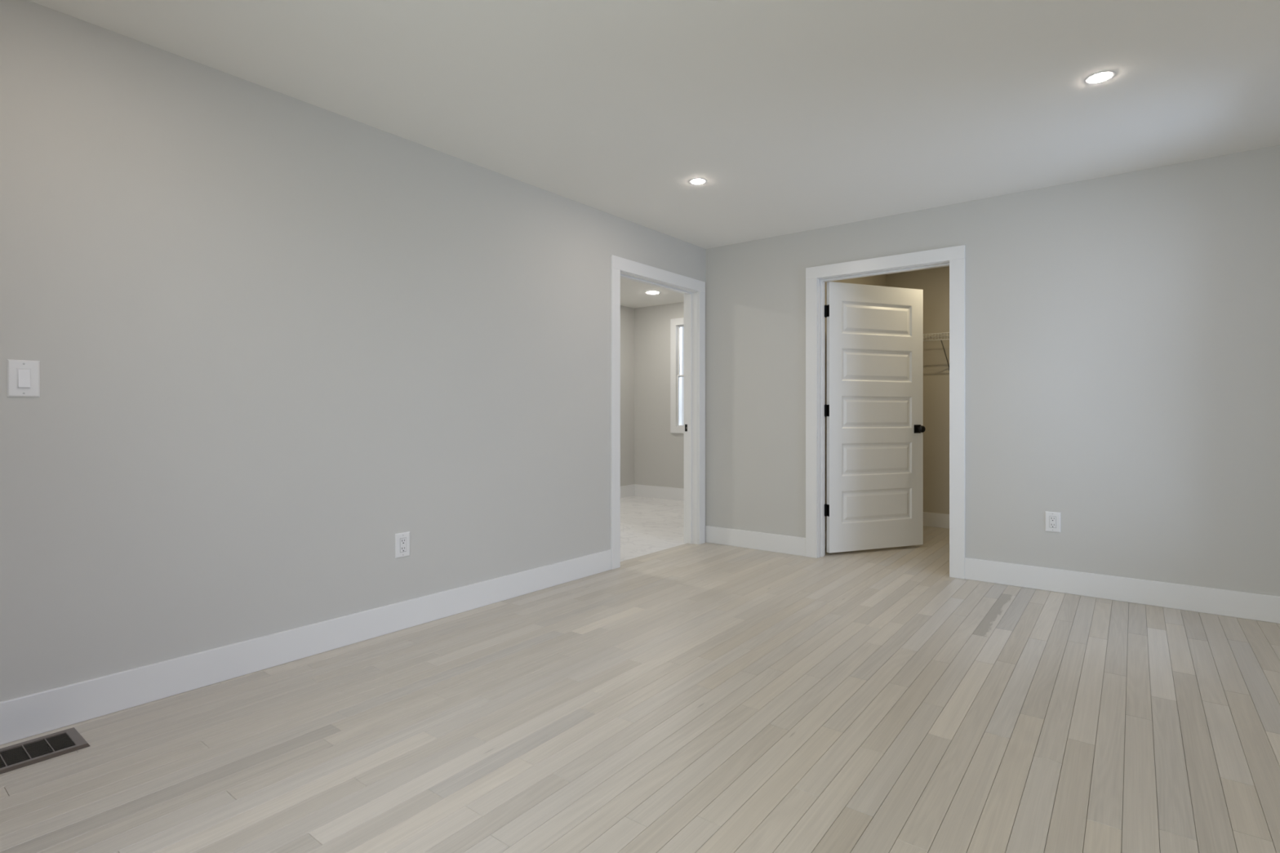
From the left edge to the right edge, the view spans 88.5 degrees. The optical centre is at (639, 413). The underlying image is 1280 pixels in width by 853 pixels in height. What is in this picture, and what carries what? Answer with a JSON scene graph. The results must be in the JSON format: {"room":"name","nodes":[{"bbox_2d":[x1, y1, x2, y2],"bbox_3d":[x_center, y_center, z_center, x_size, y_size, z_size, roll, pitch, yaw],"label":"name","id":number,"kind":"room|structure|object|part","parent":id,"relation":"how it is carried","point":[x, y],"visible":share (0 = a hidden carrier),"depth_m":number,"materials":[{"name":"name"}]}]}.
{"room":"empty bedroom","nodes":[
{"label":"empty bedroom","id":0,"kind":"room"},
{"bbox_2d":[0,0,706,702],"bbox_3d":[-0.615,-0.126,4.098,0.133,2.490,7.695,0,0,38],"label":"wall","id":1,"kind":"structure","parent":0,"point":[277,338],"depth_m":2.72,"materials":[{"name":"grey paint"}]},
{"bbox_2d":[7,359,39,397],"bbox_3d":[-2.032,-0.116,2.169,0.012,0.122,0.080,0,0,38],"label":"light switch","id":2,"kind":"object","parent":1,"relation":"attached to","point":[23,375],"visible":1,"depth_m":2.17,"materials":[{"name":"white plastic"}]},
{"bbox_3d":[-2.032,-0.116,2.169,0.002,0.068,0.036,0,0,38],"label":"switch frame","id":3,"kind":"part","parent":2,"relation":"part of","materials":[{"name":"white plastic"}]},
{"bbox_2d":[0,549,611,745],"bbox_3d":[-1.526,1.000,2.813,0.015,0.137,4.308,0,0,38],"label":"baseboard","id":4,"kind":"structure","parent":1,"relation":"attached to","point":[42,712],"depth_m":2.71,"materials":[{"name":"white paint"}]},
{"bbox_2d":[395,531,409,558],"bbox_3d":[-1.177,0.652,3.265,0.008,0.121,0.080,0,0,38],"label":"wall outlet","id":5,"kind":"object","parent":1,"relation":"attached to","point":[402,540],"visible":1,"depth_m":3.26,"materials":[{"name":"white plastic"}]},
{"bbox_2d":[400,537,406,552],"bbox_3d":[-1.175,0.652,3.264,0.003,0.067,0.033,0,0,38],"label":"receptacle","id":6,"kind":"object","parent":5,"relation":"attached to","point":[402,540],"depth_m":3.26,"materials":[{"name":"white plastic"}]},
{"bbox_2d":[610,254,705,569],"bbox_3d":[0.115,-0.010,5.016,0.152,2.157,1.184,0,0,38],"label":"door frame","id":7,"kind":"structure","parent":1,"relation":"attached to","point":[693,290],"depth_m":5.38,"materials":[{"name":"white paint"}]},
{"bbox_2d":[620,305,634,486],"bbox_3d":[-1.420,-0.126,6.926,0.115,2.490,4.460,0,0,38],"label":"wall","id":8,"kind":"structure","parent":0,"point":[627,313],"depth_m":8.44,"materials":[{"name":"grey paint"}]},
{"bbox_2d":[620,484,635,497],"bbox_3d":[-1.367,0.994,6.888,0.015,0.150,4.225,0,0,38],"label":"baseboard","id":9,"kind":"structure","parent":8,"relation":"attached to","point":[628,491],"depth_m":8.43,"materials":[{"name":"white paint"}]},
{"bbox_2d":[0,496,1279,852],"bbox_3d":[-0.063,1.094,3.816,6.085,0.050,7.690,0,0,38],"label":"floor","id":10,"kind":"structure","parent":0,"point":[706,697],"depth_m":2.21,"materials":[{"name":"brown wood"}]},
{"bbox_2d":[0,727,89,774],"bbox_3d":[-1.950,1.064,2.035,0.195,0.009,0.349,0,0,38],"label":"floor vent","id":11,"kind":"object","parent":10,"relation":"in","point":[28,753],"visible":1,"depth_m":2.08,"materials":[{"name":"beige metal"}]},
{"bbox_2d":[28,0,1279,308],"bbox_3d":[-0.050,-1.431,3.710,6.255,0.120,7.860,0,0,38],"label":"ceiling","id":12,"kind":"structure","parent":0,"point":[795,116],"depth_m":2.77,"materials":[{"name":"paint"}]},
{"bbox_2d":[644,290,661,293],"bbox_3d":[0.143,-1.367,7.444,0.190,0.008,0.190,0,0,38],"label":"recessed light","id":13,"kind":"object","parent":12,"relation":"in","point":[651,291],"visible":1,"depth_m":7.41,"materials":[{"name":"white paint"}]},
{"bbox_2d":[688,177,706,184],"bbox_3d":[0.342,-1.369,3.882,0.107,0.005,0.107,0,0,38],"label":"recessed light","id":14,"kind":"object","parent":12,"relation":"in","point":[697,180],"visible":1,"depth_m":3.87,"materials":[{"name":"white paint"}]},
{"bbox_2d":[1084,71,1115,84],"bbox_3d":[1.876,-1.369,2.683,0.107,0.005,0.107,0,0,38],"label":"recessed light","id":15,"kind":"object","parent":12,"relation":"in","point":[1095,78],"visible":1,"depth_m":2.68,"materials":[{"name":"white paint"}]},
{"bbox_2d":[634,302,684,488],"bbox_3d":[0.903,-0.126,7.868,2.385,2.490,0.115,0,0,38],"label":"wall","id":16,"kind":"structure","parent":0,"point":[659,453],"depth_m":8.36,"materials":[{"name":"grey paint"}]},
{"bbox_2d":[635,484,684,500],"bbox_3d":[0.817,0.994,7.853,2.237,0.150,0.015,0,0,38],"label":"baseboard","id":17,"kind":"structure","parent":16,"relation":"attached to","point":[644,491],"depth_m":8.29,"materials":[{"name":"white paint"}]},
{"bbox_2d":[670,317,684,433],"bbox_3d":[0.788,-0.467,7.946,0.936,1.418,0.134,0,0,38],"label":"window","id":18,"kind":"structure","parent":16,"relation":"in","point":[676,324],"depth_m":8.16,"materials":[{"name":"white paint"}]},
{"bbox_3d":[0.769,-0.160,7.921,0.770,0.638,0.022,0,0,38],"label":"sash","id":19,"kind":"part","parent":18,"relation":"part of","materials":[{"name":"white glass"}]},
{"bbox_3d":[0.784,-0.774,7.940,0.770,0.638,0.022,0,0,38],"label":"sash","id":20,"kind":"part","parent":18,"relation":"part of","materials":[{"name":"white paint"}]},
{"bbox_2d":[825,274,886,530],"bbox_3d":[1.824,-0.126,5.796,0.118,2.490,1.825,0,0,38],"label":"wall","id":21,"kind":"structure","parent":0,"point":[877,280],"depth_m":5.46,"materials":[{"name":"beige paint"}]},
{"bbox_2d":[825,530,826,547],"bbox_3d":[1.876,1.003,5.755,0.015,0.132,1.825,0,0,38],"label":"baseboard","id":22,"kind":"structure","parent":21,"relation":"attached to","point":[825,531],"depth_m":5.25,"materials":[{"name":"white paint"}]},
{"bbox_2d":[886,266,949,514],"bbox_3d":[3.152,-0.126,5.992,1.970,2.490,0.120,0,0,38],"label":"wall","id":23,"kind":"structure","parent":0,"point":[935,282],"depth_m":6.20,"materials":[{"name":"beige paint"}]},
{"bbox_2d":[923,511,949,528],"bbox_3d":[3.116,1.003,5.935,1.717,0.132,0.015,0,0,38],"label":"baseboard","id":24,"kind":"structure","parent":23,"relation":"attached to","point":[930,519],"depth_m":6.19,"materials":[{"name":"white paint"}]},
{"bbox_2d":[923,332,949,370],"bbox_3d":[3.019,-0.563,5.823,1.724,0.323,0.309,0,0,38],"label":"wire shelf","id":25,"kind":"object","parent":23,"relation":"attached to","point":[932,334],"visible":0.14,"depth_m":5.96,"materials":[{"name":"grey metal"}]},
{"bbox_3d":[2.927,-0.661,5.705,1.724,0.008,0.008,0,0,38],"label":"lip rail","id":26,"kind":"part","parent":25,"relation":"part of","materials":[{"name":"white metal"}]},
{"bbox_3d":[2.927,-0.719,5.705,1.724,0.008,0.008,0,0,38],"label":"rail","id":27,"kind":"part","parent":25,"relation":"part of","materials":[{"name":"white metal"}]},
{"bbox_2d":[706,144,1279,596],"bbox_3d":[2.057,-0.126,4.376,3.735,2.490,0.125,0,0,38],"label":"wall","id":28,"kind":"structure","parent":0,"point":[1122,331],"depth_m":3.86,"materials":[{"name":"grey paint"}]},
{"bbox_2d":[705,525,805,556],"bbox_3d":[0.895,1.000,5.196,0.888,0.137,0.015,0,0,38],"label":"baseboard","id":29,"kind":"structure","parent":28,"relation":"attached to","point":[788,544],"depth_m":5.17,"materials":[{"name":"white paint"}]},
{"bbox_2d":[824,281,925,553],"bbox_3d":[1.831,0.028,5.079,0.935,2.038,0.117,0,0,-21],"label":"door","id":30,"kind":"structure","parent":28,"relation":"in","point":[873,410],"depth_m":5.09,"materials":[{"name":"white paint"}]},
{"bbox_3d":[2.221,0.122,5.199,0.055,0.055,0.062,0,0,-21],"label":"knob","id":31,"kind":"part","parent":30,"relation":"part of","materials":[{"name":"black metal"}]},
{"bbox_2d":[805,244,964,578],"bbox_3d":[1.711,-0.010,4.635,1.088,2.158,0.144,0,0,38],"label":"door frame","id":32,"kind":"structure","parent":28,"relation":"attached to","point":[953,257],"depth_m":4.65,"materials":[{"name":"white paint"}]},
{"bbox_2d":[1044,511,1060,533],"bbox_3d":[2.484,0.652,3.957,0.080,0.121,0.008,0,0,38],"label":"wall outlet","id":33,"kind":"object","parent":28,"relation":"attached to","point":[1052,519],"visible":1,"depth_m":3.96,"materials":[{"name":"white plastic"}]},
{"bbox_2d":[1049,515,1056,528],"bbox_3d":[2.483,0.652,3.956,0.033,0.067,0.003,0,0,38],"label":"receptacle","id":34,"kind":"object","parent":33,"relation":"attached to","point":[1052,518],"depth_m":3.95,"materials":[{"name":"white plastic"}]},
{"bbox_2d":[964,557,1279,623],"bbox_3d":[2.729,1.000,3.762,1.591,0.137,0.015,0,0,38],"label":"baseboard","id":35,"kind":"structure","parent":28,"relation":"attached to","point":[1243,605],"depth_m":3.71,"materials":[{"name":"white paint"}]}
]}

